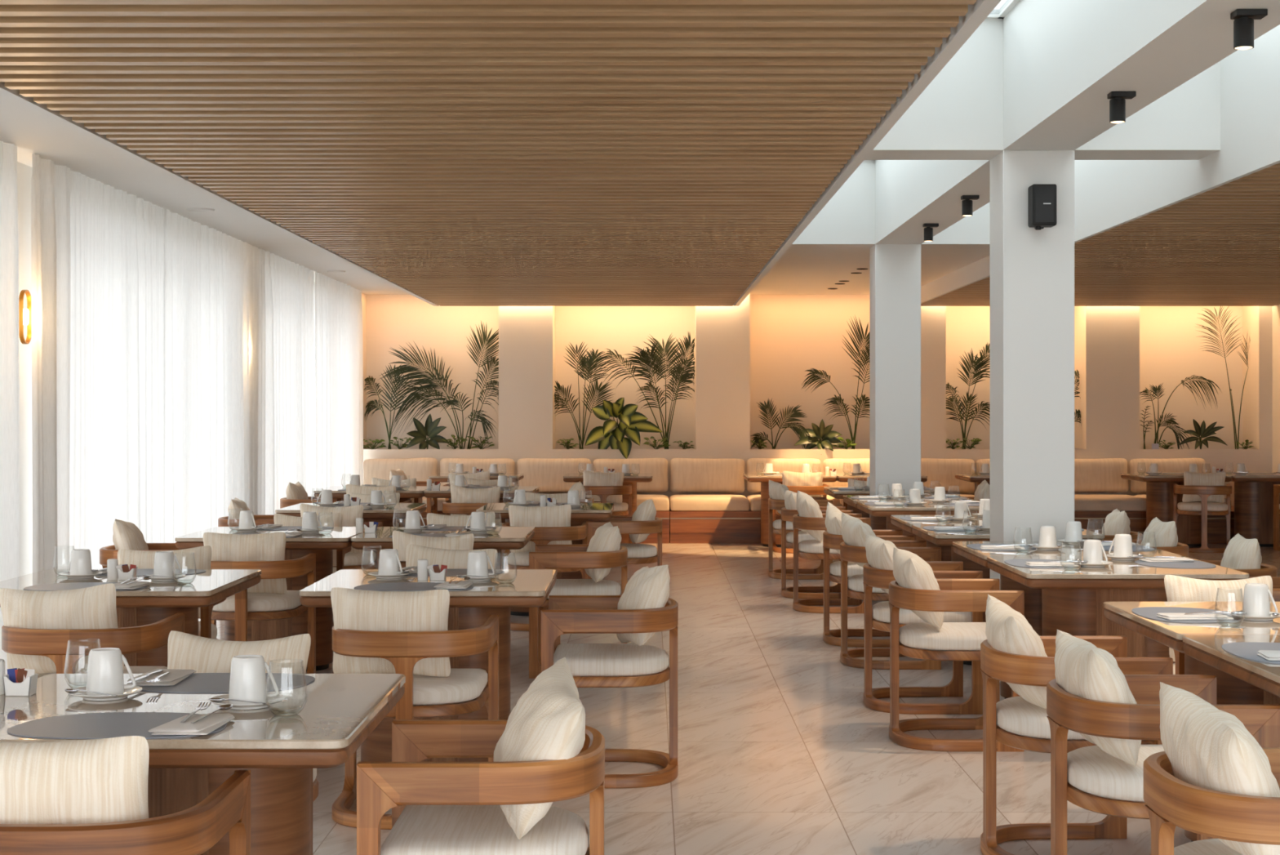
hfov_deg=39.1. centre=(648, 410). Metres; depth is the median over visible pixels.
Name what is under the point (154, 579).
saucer
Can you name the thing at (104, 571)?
folded napkin
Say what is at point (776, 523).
seat cushion
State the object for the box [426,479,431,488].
salt shaker
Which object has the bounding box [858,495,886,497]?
folded napkin
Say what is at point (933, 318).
wall pier
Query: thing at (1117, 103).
ceiling spotlight
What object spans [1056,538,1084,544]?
saucer
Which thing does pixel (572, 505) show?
saucer
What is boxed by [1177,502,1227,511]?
seat cushion
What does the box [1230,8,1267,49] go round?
ceiling spotlight
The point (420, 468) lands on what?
cushion
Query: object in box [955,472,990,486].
dining table
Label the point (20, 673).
sachet
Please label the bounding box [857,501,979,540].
dining table
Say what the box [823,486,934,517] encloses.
dining table
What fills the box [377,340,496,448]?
palm
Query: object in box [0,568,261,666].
dining table
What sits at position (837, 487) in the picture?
folded napkin
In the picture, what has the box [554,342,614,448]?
palm
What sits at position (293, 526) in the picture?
placemat
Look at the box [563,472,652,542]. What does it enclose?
dining table
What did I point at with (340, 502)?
folded napkin
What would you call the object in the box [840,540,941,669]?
armchair
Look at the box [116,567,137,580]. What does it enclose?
holder
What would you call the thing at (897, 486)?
coffee mug
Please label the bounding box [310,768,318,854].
armchair
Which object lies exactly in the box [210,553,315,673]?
armchair
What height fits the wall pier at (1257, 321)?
1.785 m
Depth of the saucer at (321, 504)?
12.65 m
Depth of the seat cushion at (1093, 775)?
4.72 m
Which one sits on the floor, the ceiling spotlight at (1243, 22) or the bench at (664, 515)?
the bench at (664, 515)
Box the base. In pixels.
[669,506,760,542]
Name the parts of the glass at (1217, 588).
glass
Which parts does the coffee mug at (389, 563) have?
mug handle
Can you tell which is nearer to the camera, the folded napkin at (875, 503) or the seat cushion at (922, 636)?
the seat cushion at (922, 636)
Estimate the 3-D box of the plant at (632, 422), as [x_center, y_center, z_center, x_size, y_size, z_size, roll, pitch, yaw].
[-0.280,0.197,20.364,0.880,0.698,0.223,0,0,0]
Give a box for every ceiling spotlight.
[922,223,938,241]
[960,195,979,216]
[1107,91,1136,123]
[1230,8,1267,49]
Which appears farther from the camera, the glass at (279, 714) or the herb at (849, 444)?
the herb at (849, 444)
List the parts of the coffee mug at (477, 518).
mug handle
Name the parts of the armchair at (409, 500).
rail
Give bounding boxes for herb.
[363,439,386,448]
[388,436,412,448]
[441,434,467,448]
[466,435,494,448]
[555,438,577,448]
[643,435,671,448]
[673,440,693,448]
[750,439,767,448]
[832,436,856,448]
[946,438,964,448]
[960,437,981,448]
[1156,440,1175,448]
[1234,439,1253,448]
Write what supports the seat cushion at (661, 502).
on the bench at (664, 515)
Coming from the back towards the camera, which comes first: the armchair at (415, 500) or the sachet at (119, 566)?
the armchair at (415, 500)
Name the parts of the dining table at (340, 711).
reeded panel, wood frame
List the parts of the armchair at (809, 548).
leg, seat frame, rail, leg, leg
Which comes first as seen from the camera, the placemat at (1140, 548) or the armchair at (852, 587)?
the placemat at (1140, 548)
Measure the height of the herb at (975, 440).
0.141 m
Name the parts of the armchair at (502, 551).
leg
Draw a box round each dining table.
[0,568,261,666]
[0,673,405,854]
[174,526,364,671]
[275,502,426,568]
[299,568,556,761]
[313,485,432,502]
[351,526,534,568]
[423,485,539,568]
[428,472,524,485]
[475,502,613,615]
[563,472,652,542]
[742,472,836,546]
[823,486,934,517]
[833,472,927,481]
[843,494,976,529]
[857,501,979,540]
[890,515,982,560]
[911,524,1104,665]
[952,541,1182,698]
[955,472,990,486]
[986,555,1248,662]
[1102,601,1279,841]
[1120,472,1231,546]
[1182,634,1279,697]
[1226,472,1279,546]
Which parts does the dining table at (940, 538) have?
wood frame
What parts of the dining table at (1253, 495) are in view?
wood frame, reeded panel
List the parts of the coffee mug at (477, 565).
mug handle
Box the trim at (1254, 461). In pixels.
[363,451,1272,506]
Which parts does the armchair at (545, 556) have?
leg, leg, rail, seat frame, leg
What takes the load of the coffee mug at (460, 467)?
on the saucer
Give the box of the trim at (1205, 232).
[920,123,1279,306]
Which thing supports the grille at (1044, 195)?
attached to the loudspeaker
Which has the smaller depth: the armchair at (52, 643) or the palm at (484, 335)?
the armchair at (52, 643)
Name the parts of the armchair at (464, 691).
leg, leg, rail, seat frame, leg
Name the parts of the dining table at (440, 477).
wood frame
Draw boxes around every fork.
[120,576,139,583]
[146,671,169,681]
[180,702,211,722]
[448,575,457,583]
[995,543,1036,545]
[1045,560,1076,561]
[1128,555,1173,558]
[1185,609,1242,613]
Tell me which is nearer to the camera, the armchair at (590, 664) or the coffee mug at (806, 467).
the armchair at (590, 664)
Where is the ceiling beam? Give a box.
[875,0,1279,244]
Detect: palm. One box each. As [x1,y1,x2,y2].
[364,363,413,448]
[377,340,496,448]
[466,321,498,448]
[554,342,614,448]
[595,332,694,448]
[751,397,810,448]
[801,315,869,448]
[946,342,990,448]
[1074,369,1080,429]
[1139,374,1221,448]
[1140,405,1154,448]
[1195,306,1250,448]
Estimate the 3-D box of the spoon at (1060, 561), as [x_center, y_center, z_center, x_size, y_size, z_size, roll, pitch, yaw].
[1.799,0.649,7.745,0.196,0.009,0.032,0,0,11]
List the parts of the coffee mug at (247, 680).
mug handle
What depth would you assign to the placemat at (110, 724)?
3.82 m
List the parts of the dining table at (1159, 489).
wood frame, reeded panel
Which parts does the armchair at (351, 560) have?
seat frame, leg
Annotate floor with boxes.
[198,542,1279,854]
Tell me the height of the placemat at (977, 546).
0.002 m
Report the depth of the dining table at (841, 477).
18.47 m
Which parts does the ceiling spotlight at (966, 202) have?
mount plate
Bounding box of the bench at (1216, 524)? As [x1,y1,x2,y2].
[1074,506,1234,542]
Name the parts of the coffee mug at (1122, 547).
mug handle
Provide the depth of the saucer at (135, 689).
4.16 m
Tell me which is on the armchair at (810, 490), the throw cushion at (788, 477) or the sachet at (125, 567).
the throw cushion at (788, 477)
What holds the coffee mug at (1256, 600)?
on the saucer at (1246, 617)
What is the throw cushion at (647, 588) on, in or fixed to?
on the armchair at (590, 664)
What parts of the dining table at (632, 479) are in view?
wood frame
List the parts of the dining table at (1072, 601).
wood frame, reeded panel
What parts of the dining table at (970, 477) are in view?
wood frame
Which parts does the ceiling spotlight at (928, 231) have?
mount plate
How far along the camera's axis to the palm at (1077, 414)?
20.60 m
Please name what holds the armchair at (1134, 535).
on the floor
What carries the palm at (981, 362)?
on the soil
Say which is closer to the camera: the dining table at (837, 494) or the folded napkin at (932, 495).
the folded napkin at (932, 495)
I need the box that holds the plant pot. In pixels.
[1151,443,1159,448]
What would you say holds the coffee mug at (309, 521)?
on the saucer at (322, 529)
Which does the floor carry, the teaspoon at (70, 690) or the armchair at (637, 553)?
the armchair at (637, 553)
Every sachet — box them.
[7,667,17,682]
[14,667,25,682]
[15,667,27,682]
[22,668,35,693]
[115,564,123,571]
[121,564,129,572]
[129,564,136,574]
[368,521,373,527]
[426,564,434,573]
[432,564,440,572]
[440,564,447,574]
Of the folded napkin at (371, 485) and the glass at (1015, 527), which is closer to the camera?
the glass at (1015, 527)
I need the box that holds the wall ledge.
[363,448,1272,451]
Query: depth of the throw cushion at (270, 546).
9.04 m
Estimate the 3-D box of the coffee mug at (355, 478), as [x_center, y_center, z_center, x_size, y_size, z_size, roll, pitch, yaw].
[-2.553,0.609,15.632,0.100,0.104,0.086,0,0,-15]
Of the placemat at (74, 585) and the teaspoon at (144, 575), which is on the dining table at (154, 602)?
the placemat at (74, 585)
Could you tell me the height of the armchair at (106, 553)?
0.670 m
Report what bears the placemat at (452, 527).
on the dining table at (508, 537)
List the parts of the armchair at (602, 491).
leg, rail, seat frame, leg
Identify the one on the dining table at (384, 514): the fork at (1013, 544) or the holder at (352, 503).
the holder at (352, 503)
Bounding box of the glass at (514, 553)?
[493,552,517,583]
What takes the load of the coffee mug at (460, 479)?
on the saucer
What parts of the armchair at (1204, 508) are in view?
leg, rail, seat frame, leg, leg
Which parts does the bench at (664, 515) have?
seat rail, panel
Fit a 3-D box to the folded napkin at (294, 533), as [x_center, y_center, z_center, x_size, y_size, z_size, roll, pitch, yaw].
[-1.935,0.659,9.641,0.126,0.014,0.216,0,0,2]
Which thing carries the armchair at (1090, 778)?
on the floor
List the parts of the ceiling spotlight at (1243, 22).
mount plate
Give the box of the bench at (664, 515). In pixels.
[419,510,669,542]
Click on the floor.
(781, 751)
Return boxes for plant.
[406,413,448,448]
[584,397,662,458]
[793,418,844,450]
[1178,418,1227,448]
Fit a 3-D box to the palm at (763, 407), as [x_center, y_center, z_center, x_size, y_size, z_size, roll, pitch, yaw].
[1.513,0.196,20.546,0.746,0.692,0.195,0,0,14]
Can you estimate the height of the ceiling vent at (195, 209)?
0.012 m
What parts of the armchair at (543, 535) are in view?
leg, leg, seat frame, rail, leg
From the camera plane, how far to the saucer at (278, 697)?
4.04 m
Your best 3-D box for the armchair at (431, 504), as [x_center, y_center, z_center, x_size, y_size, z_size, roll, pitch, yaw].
[-2.510,1.085,18.900,0.520,0.670,0.560,0,0,0]
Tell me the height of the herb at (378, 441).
0.126 m
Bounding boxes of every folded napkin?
[97,566,137,573]
[113,580,150,589]
[125,668,196,685]
[148,712,235,734]
[257,524,282,528]
[284,531,302,536]
[333,501,350,504]
[360,484,375,486]
[363,506,372,509]
[399,565,417,573]
[426,524,446,528]
[433,580,472,588]
[444,531,472,536]
[525,501,540,503]
[837,487,864,488]
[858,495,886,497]
[873,502,904,504]
[910,516,946,519]
[929,494,958,497]
[933,526,973,529]
[949,500,979,502]
[980,544,1025,549]
[1024,561,1079,566]
[1101,542,1135,546]
[1138,556,1194,561]
[1156,612,1233,620]
[1257,649,1279,660]
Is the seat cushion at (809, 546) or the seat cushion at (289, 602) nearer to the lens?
the seat cushion at (289, 602)
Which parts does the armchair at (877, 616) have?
leg, seat frame, rail, leg, leg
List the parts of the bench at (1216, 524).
seat rail, panel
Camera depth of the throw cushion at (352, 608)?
6.19 m
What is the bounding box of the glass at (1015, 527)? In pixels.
[1013,527,1032,552]
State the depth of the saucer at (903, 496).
13.70 m
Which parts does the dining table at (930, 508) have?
wood frame, reeded panel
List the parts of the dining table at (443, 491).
wood frame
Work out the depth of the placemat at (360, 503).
12.97 m
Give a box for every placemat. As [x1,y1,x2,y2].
[7,711,226,738]
[23,582,146,591]
[100,568,205,576]
[138,672,315,693]
[240,533,300,537]
[257,525,333,529]
[340,502,395,505]
[354,582,473,591]
[389,533,448,537]
[407,568,504,576]
[423,525,496,529]
[466,485,514,487]
[529,502,583,505]
[829,487,865,489]
[849,495,890,498]
[864,502,907,505]
[900,515,952,520]
[922,525,980,531]
[924,496,967,498]
[943,502,979,505]
[966,543,1035,551]
[1004,558,1080,568]
[1102,544,1155,551]
[1131,606,1241,622]
[1134,560,1216,568]
[1158,474,1183,475]
[1222,641,1279,663]
[1233,472,1274,473]
[1247,474,1279,475]
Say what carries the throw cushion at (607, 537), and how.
on the armchair at (545, 556)
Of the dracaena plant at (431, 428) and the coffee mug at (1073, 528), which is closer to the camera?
the coffee mug at (1073, 528)
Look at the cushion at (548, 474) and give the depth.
20.09 m
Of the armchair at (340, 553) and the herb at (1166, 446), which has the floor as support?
the armchair at (340, 553)
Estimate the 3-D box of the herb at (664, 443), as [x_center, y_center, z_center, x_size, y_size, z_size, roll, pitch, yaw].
[0.082,0.370,20.508,0.307,0.158,0.216,0,0,-19]
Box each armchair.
[0,769,250,854]
[1,613,185,677]
[99,542,180,568]
[198,598,226,639]
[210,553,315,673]
[217,515,274,526]
[280,496,341,508]
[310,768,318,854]
[332,614,498,829]
[333,522,382,626]
[333,546,351,573]
[342,499,411,526]
[356,719,604,854]
[377,559,405,568]
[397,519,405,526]
[413,497,422,502]
[415,480,437,513]
[442,499,512,526]
[500,549,505,568]
[501,522,587,631]
[528,544,627,678]
[541,595,678,787]
[579,497,594,502]
[583,484,631,542]
[586,515,662,578]
[768,496,832,579]
[773,484,829,553]
[781,506,853,599]
[792,513,871,613]
[822,529,915,647]
[840,498,847,510]
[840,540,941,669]
[862,560,982,714]
[888,577,1024,751]
[964,496,979,501]
[980,635,1173,854]
[1046,674,1279,854]
[1085,528,1142,539]
[1104,539,1188,556]
[1143,746,1279,854]
[1173,483,1231,552]
[1173,648,1184,674]
[1200,560,1276,577]
[1248,577,1279,601]
[1273,484,1279,551]
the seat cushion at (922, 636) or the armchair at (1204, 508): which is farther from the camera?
the armchair at (1204, 508)
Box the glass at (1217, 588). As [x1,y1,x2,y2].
[1214,587,1244,626]
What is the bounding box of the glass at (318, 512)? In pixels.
[316,511,333,533]
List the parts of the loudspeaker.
knob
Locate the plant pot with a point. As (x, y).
(1154, 446)
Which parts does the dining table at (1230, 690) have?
wood frame, reeded panel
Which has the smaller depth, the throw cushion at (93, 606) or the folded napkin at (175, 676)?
the folded napkin at (175, 676)
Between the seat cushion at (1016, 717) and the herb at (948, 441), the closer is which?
the seat cushion at (1016, 717)
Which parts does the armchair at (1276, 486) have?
rail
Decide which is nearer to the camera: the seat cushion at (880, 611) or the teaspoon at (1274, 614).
the teaspoon at (1274, 614)
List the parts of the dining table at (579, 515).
reeded panel, wood frame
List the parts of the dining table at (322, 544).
wood frame, reeded panel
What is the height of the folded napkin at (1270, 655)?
0.014 m
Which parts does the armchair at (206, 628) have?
leg, rail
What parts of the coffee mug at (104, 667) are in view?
mug handle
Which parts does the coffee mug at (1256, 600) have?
mug handle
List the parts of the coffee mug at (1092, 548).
mug handle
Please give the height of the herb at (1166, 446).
0.119 m
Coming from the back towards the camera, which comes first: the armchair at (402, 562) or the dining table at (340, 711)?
the armchair at (402, 562)
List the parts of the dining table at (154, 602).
reeded panel, wood frame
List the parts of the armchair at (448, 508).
rail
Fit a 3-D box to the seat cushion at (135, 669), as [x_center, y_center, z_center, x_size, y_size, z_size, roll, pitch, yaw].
[-2.000,0.969,6.423,0.482,0.074,0.453,0,0,0]
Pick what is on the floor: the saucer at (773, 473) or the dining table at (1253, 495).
the dining table at (1253, 495)
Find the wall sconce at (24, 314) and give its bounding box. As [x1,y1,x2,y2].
[18,289,31,343]
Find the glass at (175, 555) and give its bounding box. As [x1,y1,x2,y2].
[172,555,196,583]
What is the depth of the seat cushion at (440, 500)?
19.26 m
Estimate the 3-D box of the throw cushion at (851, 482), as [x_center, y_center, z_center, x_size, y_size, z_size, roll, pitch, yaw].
[2.009,0.771,16.282,0.417,0.327,0.168,0,0,9]
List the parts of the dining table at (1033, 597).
wood frame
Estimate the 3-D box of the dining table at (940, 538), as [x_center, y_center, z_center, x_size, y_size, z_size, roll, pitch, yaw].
[2.010,1.045,10.180,0.918,0.750,0.928,0,0,0]
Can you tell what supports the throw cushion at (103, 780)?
on the armchair at (195, 829)
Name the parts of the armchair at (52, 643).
leg, rail, leg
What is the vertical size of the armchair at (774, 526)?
0.670 m
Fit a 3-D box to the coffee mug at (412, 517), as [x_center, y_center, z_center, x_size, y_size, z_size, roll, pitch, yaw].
[-1.311,0.609,10.045,0.086,0.104,0.100,0,0,33]
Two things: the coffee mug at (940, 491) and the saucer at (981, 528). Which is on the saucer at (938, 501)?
the coffee mug at (940, 491)
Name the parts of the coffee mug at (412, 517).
mug handle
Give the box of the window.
[986,0,1019,18]
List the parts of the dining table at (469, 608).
wood frame, reeded panel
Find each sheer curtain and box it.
[0,141,19,673]
[31,153,164,573]
[164,208,248,542]
[247,243,315,515]
[314,271,363,489]
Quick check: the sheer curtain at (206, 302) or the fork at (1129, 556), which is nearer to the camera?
the fork at (1129, 556)
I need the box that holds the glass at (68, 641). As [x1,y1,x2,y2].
[63,640,100,688]
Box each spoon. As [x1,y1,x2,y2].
[126,577,151,583]
[191,703,233,723]
[454,576,470,583]
[923,515,954,517]
[947,525,982,527]
[995,544,1036,546]
[1043,560,1088,562]
[1184,611,1246,614]
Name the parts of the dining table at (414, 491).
wood frame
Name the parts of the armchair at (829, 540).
leg, seat frame, rail, leg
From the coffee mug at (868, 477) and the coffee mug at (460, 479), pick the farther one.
the coffee mug at (460, 479)
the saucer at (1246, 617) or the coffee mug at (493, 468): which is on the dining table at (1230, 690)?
the saucer at (1246, 617)
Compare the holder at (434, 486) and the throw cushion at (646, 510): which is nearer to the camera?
the throw cushion at (646, 510)
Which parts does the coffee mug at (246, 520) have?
mug handle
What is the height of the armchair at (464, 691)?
0.670 m
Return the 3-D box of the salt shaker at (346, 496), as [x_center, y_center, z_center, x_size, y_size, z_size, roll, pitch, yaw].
[-2.130,0.628,12.700,0.041,0.083,0.041,0,0,0]
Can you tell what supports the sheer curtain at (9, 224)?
hanging from the ceiling at (837, 242)
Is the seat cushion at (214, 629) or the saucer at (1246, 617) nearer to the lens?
the saucer at (1246, 617)
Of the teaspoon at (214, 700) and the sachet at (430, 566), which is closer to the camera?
the teaspoon at (214, 700)
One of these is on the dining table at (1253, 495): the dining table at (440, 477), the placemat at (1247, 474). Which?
the placemat at (1247, 474)
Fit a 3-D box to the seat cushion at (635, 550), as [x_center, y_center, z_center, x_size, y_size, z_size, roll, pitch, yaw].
[-0.169,0.969,12.520,0.453,0.074,0.482,0,0,0]
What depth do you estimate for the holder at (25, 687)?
4.23 m
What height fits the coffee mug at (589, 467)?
0.104 m
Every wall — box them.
[17,161,315,576]
[363,294,1249,448]
[1272,305,1279,472]
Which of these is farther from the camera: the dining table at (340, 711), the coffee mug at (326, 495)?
the coffee mug at (326, 495)
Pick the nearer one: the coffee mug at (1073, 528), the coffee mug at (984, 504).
the coffee mug at (1073, 528)
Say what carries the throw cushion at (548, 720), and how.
on the armchair at (437, 807)
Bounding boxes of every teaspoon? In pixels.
[64,688,117,696]
[141,574,175,577]
[208,697,269,703]
[457,574,491,577]
[1271,611,1279,616]
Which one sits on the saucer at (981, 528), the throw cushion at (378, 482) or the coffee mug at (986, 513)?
the coffee mug at (986, 513)
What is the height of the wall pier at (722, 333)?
1.785 m
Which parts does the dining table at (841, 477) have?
wood frame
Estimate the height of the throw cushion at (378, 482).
0.325 m
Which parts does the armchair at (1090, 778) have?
leg, seat frame, rail, leg, leg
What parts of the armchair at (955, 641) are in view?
leg, seat frame, rail, leg, leg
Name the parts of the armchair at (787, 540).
leg, seat frame, rail, leg, leg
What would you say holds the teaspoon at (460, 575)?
on the saucer at (473, 579)
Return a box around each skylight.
[864,18,1003,159]
[1074,61,1220,159]
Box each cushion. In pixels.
[0,582,124,673]
[0,735,149,823]
[38,666,167,677]
[112,519,148,550]
[117,545,212,618]
[167,630,311,673]
[198,621,217,639]
[203,531,286,593]
[212,590,301,612]
[227,497,249,519]
[273,512,342,565]
[285,480,308,499]
[300,503,363,553]
[312,768,316,782]
[330,586,450,676]
[333,550,376,566]
[346,484,395,494]
[346,492,399,526]
[363,457,437,484]
[371,477,416,502]
[380,804,588,854]
[389,468,406,479]
[391,530,474,560]
[395,667,488,705]
[405,544,497,568]
[422,498,434,507]
[426,511,495,526]
[431,497,444,511]
[440,457,514,485]
[448,471,489,485]
[450,484,500,524]
[466,477,511,485]
[493,657,585,839]
[494,522,504,526]
[506,551,535,565]
[508,504,572,552]
[516,457,591,493]
[525,492,568,502]
[546,578,621,599]
[553,643,668,675]
[568,480,586,499]
[582,470,623,503]
[584,521,621,582]
[593,457,667,492]
[594,502,628,511]
[616,564,670,645]
[619,542,657,558]
[629,498,656,542]
[636,494,669,511]
[669,494,750,511]
[670,457,744,493]
[746,457,821,493]
[746,494,828,511]
[768,480,789,514]
[773,519,799,529]
[782,471,822,496]
[784,489,807,532]
[786,530,825,543]
[795,490,824,542]
[798,539,839,553]
[822,457,869,486]
[825,501,855,563]
[826,494,842,506]
[829,560,862,577]
[841,511,875,566]
[847,478,866,486]
[847,573,885,592]
[865,534,896,594]
[871,600,971,624]
[893,546,943,628]
[898,622,986,650]
[920,457,974,493]
[957,494,974,496]
[973,480,990,499]
[976,458,990,471]
[985,594,1047,708]
[995,695,1085,739]
[1054,629,1141,765]
[1066,744,1164,801]
[1074,457,1128,493]
[1074,494,1146,511]
[1101,508,1130,534]
[1129,457,1204,493]
[1134,494,1231,510]
[1140,516,1177,546]
[1159,681,1279,854]
[1164,574,1272,661]
[1173,662,1175,674]
[1173,838,1241,854]
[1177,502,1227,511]
[1182,471,1226,502]
[1220,533,1262,568]
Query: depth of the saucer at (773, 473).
18.95 m
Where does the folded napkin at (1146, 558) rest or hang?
on the placemat at (1196, 564)
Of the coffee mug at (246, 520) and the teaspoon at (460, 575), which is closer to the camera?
the teaspoon at (460, 575)
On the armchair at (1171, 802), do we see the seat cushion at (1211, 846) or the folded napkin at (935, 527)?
the seat cushion at (1211, 846)
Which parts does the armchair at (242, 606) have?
leg, seat frame, rail, leg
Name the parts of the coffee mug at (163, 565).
mug handle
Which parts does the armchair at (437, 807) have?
leg, leg, rail, seat frame, leg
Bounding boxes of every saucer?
[58,571,102,578]
[67,684,142,700]
[142,573,186,581]
[209,692,285,709]
[231,526,262,531]
[293,528,324,533]
[314,502,338,506]
[364,503,386,506]
[367,571,409,578]
[395,485,405,488]
[397,526,427,531]
[457,573,498,581]
[462,528,493,533]
[493,485,511,488]
[507,502,532,506]
[566,503,585,506]
[762,471,776,474]
[849,471,863,474]
[885,495,907,498]
[902,502,927,505]
[928,498,951,502]
[948,516,974,520]
[972,512,982,516]
[975,526,990,530]
[1031,544,1065,550]
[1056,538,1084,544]
[1072,561,1112,567]
[1103,554,1137,559]
[1146,471,1162,474]
[1229,612,1279,621]
[1232,471,1248,474]
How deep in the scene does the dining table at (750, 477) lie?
18.79 m
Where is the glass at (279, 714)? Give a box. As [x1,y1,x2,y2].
[265,659,307,715]
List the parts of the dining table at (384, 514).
wood frame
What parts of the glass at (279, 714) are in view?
glass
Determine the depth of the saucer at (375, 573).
7.18 m
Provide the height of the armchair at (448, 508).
0.670 m
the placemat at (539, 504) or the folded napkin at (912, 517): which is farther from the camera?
the placemat at (539, 504)
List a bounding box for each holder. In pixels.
[2,673,38,695]
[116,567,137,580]
[350,498,360,506]
[364,524,377,533]
[428,568,447,580]
[431,483,440,488]
[546,499,556,506]
[830,470,836,474]
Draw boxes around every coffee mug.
[67,548,92,574]
[85,647,136,695]
[153,551,182,577]
[228,654,279,704]
[239,510,256,528]
[302,511,322,529]
[316,489,333,503]
[349,474,359,485]
[370,489,386,504]
[377,548,402,574]
[388,475,401,486]
[404,510,425,528]
[454,463,463,472]
[454,475,467,486]
[465,511,485,529]
[466,551,494,577]
[488,463,497,473]
[497,475,510,486]
[513,489,525,503]
[567,489,580,504]
[586,463,595,471]
[622,463,630,473]
[763,463,773,472]
[801,463,812,472]
[852,463,862,472]
[866,475,869,487]
[891,483,902,496]
[909,488,920,502]
[911,481,924,494]
[933,486,946,500]
[954,501,971,517]
[978,498,990,514]
[979,463,989,472]
[982,509,990,528]
[1038,525,1057,546]
[1065,520,1082,541]
[1082,539,1107,563]
[1108,533,1133,556]
[1148,462,1158,472]
[1189,463,1199,472]
[1236,462,1247,472]
[1242,582,1278,616]
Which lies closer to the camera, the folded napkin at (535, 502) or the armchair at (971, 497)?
the folded napkin at (535, 502)
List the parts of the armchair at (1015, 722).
leg, seat frame, rail, leg, leg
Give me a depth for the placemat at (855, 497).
13.70 m
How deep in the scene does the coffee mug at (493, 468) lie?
18.85 m
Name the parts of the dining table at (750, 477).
reeded panel, wood frame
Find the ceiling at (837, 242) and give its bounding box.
[0,24,1279,294]
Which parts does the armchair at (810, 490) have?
leg, rail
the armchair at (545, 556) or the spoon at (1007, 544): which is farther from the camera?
the armchair at (545, 556)
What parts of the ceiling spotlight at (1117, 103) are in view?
mount plate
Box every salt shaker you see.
[0,658,4,694]
[106,558,117,579]
[343,493,349,506]
[355,517,363,533]
[417,559,427,580]
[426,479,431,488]
[472,466,476,473]
[540,494,546,506]
[604,466,608,472]
[825,466,829,474]
[1211,466,1215,472]
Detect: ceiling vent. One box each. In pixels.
[186,207,214,212]
[327,270,345,272]
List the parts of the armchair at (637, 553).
leg, rail, seat frame, leg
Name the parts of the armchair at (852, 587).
leg, seat frame, rail, leg, leg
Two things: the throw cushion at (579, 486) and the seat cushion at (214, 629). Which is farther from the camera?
the throw cushion at (579, 486)
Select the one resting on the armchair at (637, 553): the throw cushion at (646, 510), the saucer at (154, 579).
the throw cushion at (646, 510)
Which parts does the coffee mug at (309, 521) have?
mug handle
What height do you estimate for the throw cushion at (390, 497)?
0.317 m
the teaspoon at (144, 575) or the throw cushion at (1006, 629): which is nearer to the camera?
the throw cushion at (1006, 629)
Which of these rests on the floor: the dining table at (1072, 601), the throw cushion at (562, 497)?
the dining table at (1072, 601)
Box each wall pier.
[361,293,366,448]
[498,306,555,448]
[694,293,750,448]
[920,306,946,448]
[1074,306,1139,448]
[1242,306,1272,448]
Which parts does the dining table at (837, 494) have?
wood frame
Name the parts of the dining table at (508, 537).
wood frame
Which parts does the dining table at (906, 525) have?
wood frame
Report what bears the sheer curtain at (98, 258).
hanging from the ceiling at (837, 242)
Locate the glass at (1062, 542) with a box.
[1059,542,1081,570]
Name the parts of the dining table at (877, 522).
wood frame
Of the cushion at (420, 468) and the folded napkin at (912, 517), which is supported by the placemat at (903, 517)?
the folded napkin at (912, 517)
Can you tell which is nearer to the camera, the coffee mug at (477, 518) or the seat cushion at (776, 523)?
the coffee mug at (477, 518)
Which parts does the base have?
seat rail, panel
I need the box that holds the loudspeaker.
[1027,184,1056,230]
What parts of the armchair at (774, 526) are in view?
leg, seat frame, rail, leg, leg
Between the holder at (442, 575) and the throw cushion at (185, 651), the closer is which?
the throw cushion at (185, 651)
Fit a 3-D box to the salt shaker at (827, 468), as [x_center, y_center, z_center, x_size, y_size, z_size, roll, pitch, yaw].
[1.875,0.628,18.900,0.041,0.083,0.041,0,0,0]
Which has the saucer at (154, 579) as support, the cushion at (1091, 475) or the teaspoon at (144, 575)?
the teaspoon at (144, 575)
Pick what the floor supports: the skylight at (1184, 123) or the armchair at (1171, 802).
the armchair at (1171, 802)
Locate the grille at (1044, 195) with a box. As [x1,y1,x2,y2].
[1035,186,1054,222]
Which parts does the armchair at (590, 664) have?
leg, leg, rail, seat frame, leg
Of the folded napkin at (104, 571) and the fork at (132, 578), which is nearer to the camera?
the fork at (132, 578)
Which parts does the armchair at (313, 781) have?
leg, seat frame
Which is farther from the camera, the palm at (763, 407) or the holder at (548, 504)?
the palm at (763, 407)
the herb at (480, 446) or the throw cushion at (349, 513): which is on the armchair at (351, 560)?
the throw cushion at (349, 513)
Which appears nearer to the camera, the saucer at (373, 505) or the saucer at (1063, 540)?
the saucer at (1063, 540)
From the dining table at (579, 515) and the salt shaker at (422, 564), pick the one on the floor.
the dining table at (579, 515)
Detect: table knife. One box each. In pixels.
[127,669,163,683]
[1131,555,1176,557]
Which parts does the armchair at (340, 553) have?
leg, rail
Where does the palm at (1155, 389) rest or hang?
on the soil
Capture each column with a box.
[869,244,920,517]
[990,150,1074,578]
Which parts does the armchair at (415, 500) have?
leg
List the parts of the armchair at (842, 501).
leg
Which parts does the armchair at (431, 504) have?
rail, seat frame, leg, leg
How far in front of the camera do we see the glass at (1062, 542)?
7.57 m
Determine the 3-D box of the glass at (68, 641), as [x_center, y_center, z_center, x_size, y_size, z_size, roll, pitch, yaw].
[-1.361,0.611,4.337,0.091,0.118,0.091,0,0,40]
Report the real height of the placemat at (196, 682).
0.002 m
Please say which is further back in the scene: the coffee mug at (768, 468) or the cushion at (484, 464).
the cushion at (484, 464)
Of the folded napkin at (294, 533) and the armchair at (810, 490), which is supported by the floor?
the armchair at (810, 490)

